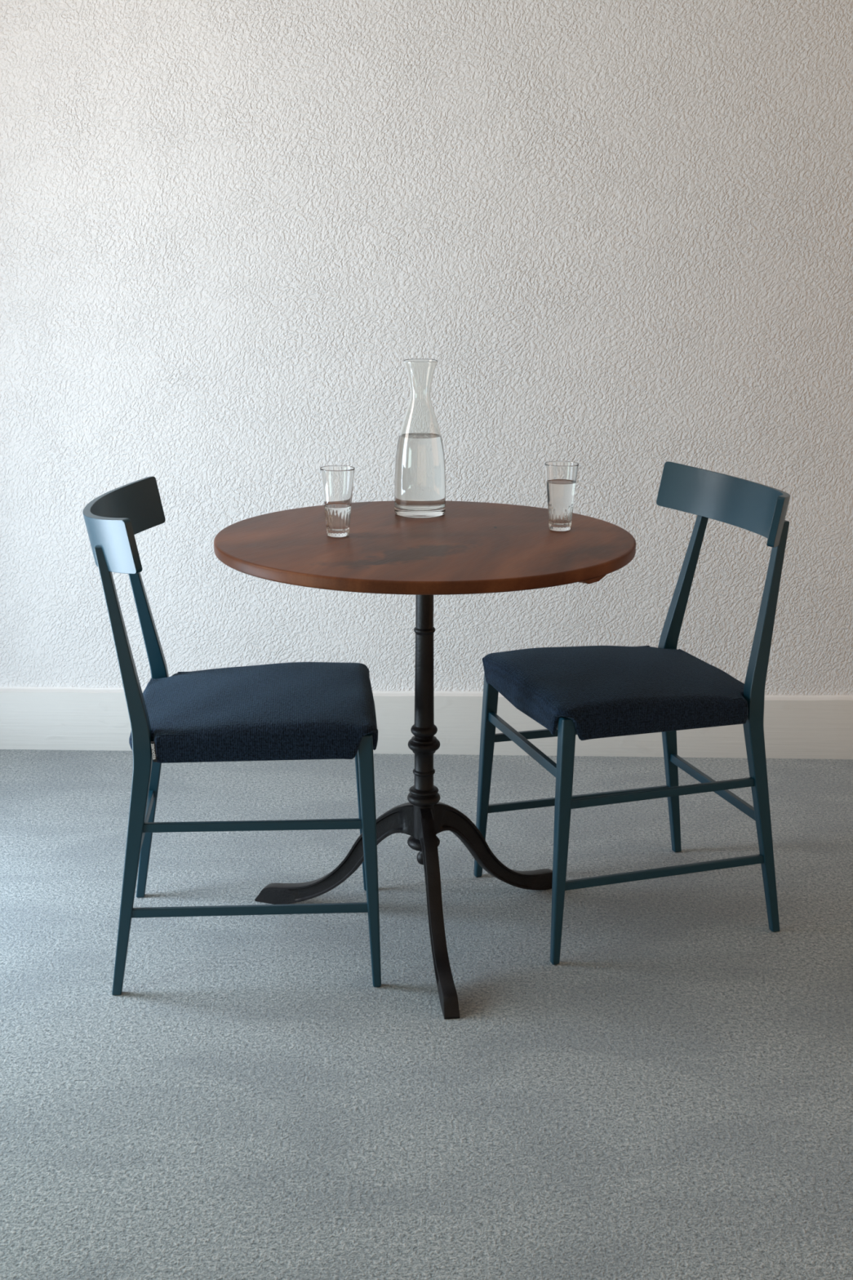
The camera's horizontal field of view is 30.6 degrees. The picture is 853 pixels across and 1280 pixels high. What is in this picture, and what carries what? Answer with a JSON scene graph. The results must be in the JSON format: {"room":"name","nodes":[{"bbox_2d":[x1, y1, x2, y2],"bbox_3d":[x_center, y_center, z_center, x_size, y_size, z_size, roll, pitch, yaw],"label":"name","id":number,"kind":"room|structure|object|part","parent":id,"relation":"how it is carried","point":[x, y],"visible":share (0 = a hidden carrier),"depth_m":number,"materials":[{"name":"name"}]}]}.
{"room":"dining room","nodes":[
{"label":"dining room","id":0,"kind":"room"},
{"bbox_2d":[0,0,852,695],"bbox_3d":[0.807,-1.060,3.567,4.800,2.750,0.128,1,15,1],"label":"wall","id":1,"kind":"structure","parent":0,"point":[618,234],"depth_m":3.59,"materials":[{"name":"paint"}]},
{"bbox_2d":[0,686,852,759],"bbox_3d":[0.799,0.210,3.832,4.600,0.159,0.032,1,15,1],"label":"baseboard","id":2,"kind":"structure","parent":1,"relation":"attached to","point":[820,726],"depth_m":3.83,"materials":[{"name":"paint"}]},
{"bbox_2d":[0,749,852,1279],"bbox_3d":[0.728,1.109,0.846,4.939,0.050,6.604,0,15,0],"label":"floor","id":3,"kind":"structure","parent":0,"point":[670,1097],"depth_m":2.51,"materials":[{"name":"carpet"}]},
{"bbox_2d":[82,476,381,995],"bbox_3d":[-0.335,0.150,2.748,0.488,0.819,0.444,-1,15,-4],"label":"dining chair","id":4,"kind":"object","parent":3,"relation":"on","point":[291,710],"visible":1,"depth_m":2.61,"materials":[{"name":"blue paint"}]},
{"bbox_3d":[-0.493,0.224,2.580,0.081,0.761,0.077,-1,15,-4],"label":"leg","id":5,"kind":"part","parent":4,"relation":"part of","materials":[{"name":"blue paint"}]},
{"bbox_3d":[-0.519,-0.193,2.642,0.114,0.104,0.444,-1,15,-4],"label":"backrest","id":6,"kind":"part","parent":4,"relation":"part of","materials":[{"name":"blue paint"}]},
{"bbox_3d":[-0.519,0.138,2.905,0.081,0.761,0.077,-1,15,-4],"label":"leg","id":7,"kind":"part","parent":4,"relation":"part of","materials":[{"name":"blue paint"}]},
{"bbox_2d":[128,662,377,763],"bbox_3d":[-0.300,0.115,2.741,0.419,0.074,0.408,-1,15,-4],"label":"seat cushion","id":8,"kind":"object","parent":4,"relation":"on","point":[291,710],"depth_m":2.60,"materials":[{"name":"blue fabric"}]},
{"bbox_3d":[-0.126,0.276,2.995,0.039,0.451,0.037,-1,15,-4],"label":"leg","id":9,"kind":"part","parent":4,"relation":"part of","materials":[{"name":"blue paint"}]},
{"bbox_3d":[-0.097,0.373,2.628,0.039,0.451,0.037,-1,15,-4],"label":"leg","id":10,"kind":"part","parent":4,"relation":"part of","materials":[{"name":"blue paint"}]},
{"bbox_2d":[213,500,635,1019],"bbox_3d":[-0.004,0.177,2.801,0.727,0.742,0.727,0,15,0],"label":"bistro table","id":11,"kind":"object","parent":3,"relation":"on","point":[473,548],"visible":0.96,"depth_m":2.69,"materials":[{"name":"brown wood"}]},
{"bbox_3d":[-0.172,0.400,2.930,0.334,0.244,0.026,6,16,21],"label":"leg","id":12,"kind":"part","parent":11,"relation":"part of","materials":[{"name":"metal"}]},
{"bbox_2d":[320,465,355,537],"bbox_3d":[-0.153,-0.238,2.687,0.060,0.118,0.060,0,15,0],"label":"drinking glass","id":13,"kind":"object","parent":11,"relation":"on","point":[337,481],"visible":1,"depth_m":2.67,"materials":[{"name":"clear glass"}]},
{"bbox_2d":[394,359,445,517],"bbox_3d":[-0.012,-0.373,2.875,0.096,0.283,0.096,0,15,0],"label":"carafe","id":14,"kind":"object","parent":11,"relation":"on","point":[420,477],"visible":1,"depth_m":2.85,"materials":[{"name":"clear glass"}]},
{"bbox_3d":[0.019,0.464,2.694,0.026,0.244,0.334,-2,15,-8],"label":"leg","id":15,"kind":"part","parent":11,"relation":"part of","materials":[{"name":"metal"}]},
{"bbox_3d":[0.136,0.390,2.972,0.334,0.244,0.026,-11,19,-37],"label":"leg","id":16,"kind":"part","parent":11,"relation":"part of","materials":[{"name":"metal"}]},
{"bbox_2d":[544,461,578,531],"bbox_3d":[0.237,-0.253,2.749,0.060,0.118,0.060,-1,15,-6],"label":"drinking glass","id":17,"kind":"object","parent":11,"relation":"on","point":[561,476],"visible":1,"depth_m":2.73,"materials":[{"name":"clear glass"}]},
{"bbox_2d":[473,461,790,964],"bbox_3d":[0.392,0.110,2.912,0.488,0.819,0.444,-4,16,-17],"label":"dining chair","id":18,"kind":"object","parent":3,"relation":"on","point":[588,692],"visible":1,"depth_m":2.81,"materials":[{"name":"blue paint"}]},
{"bbox_3d":[0.119,0.258,3.067,0.039,0.451,0.037,-4,16,-17],"label":"leg","id":19,"kind":"part","parent":18,"relation":"part of","materials":[{"name":"blue paint"}]},
{"bbox_3d":[0.236,0.351,2.717,0.039,0.451,0.037,-4,16,-17],"label":"leg","id":20,"kind":"part","parent":18,"relation":"part of","materials":[{"name":"blue paint"}]},
{"bbox_2d":[482,645,748,740],"bbox_3d":[0.360,0.078,2.893,0.419,0.074,0.408,-4,16,-17],"label":"seat cushion","id":21,"kind":"object","parent":18,"relation":"on","point":[590,692],"depth_m":2.77,"materials":[{"name":"blue fabric"}]},
{"bbox_3d":[0.503,0.084,3.126,0.081,0.761,0.077,-4,16,-17],"label":"leg","id":22,"kind":"part","parent":18,"relation":"part of","materials":[{"name":"blue paint"}]},
{"bbox_3d":[0.572,-0.250,2.877,0.114,0.104,0.444,-4,16,-17],"label":"backrest","id":23,"kind":"part","parent":18,"relation":"part of","materials":[{"name":"blue paint"}]},
{"bbox_3d":[0.608,0.167,2.816,0.081,0.761,0.077,-4,16,-17],"label":"leg","id":24,"kind":"part","parent":18,"relation":"part of","materials":[{"name":"blue paint"}]}
]}

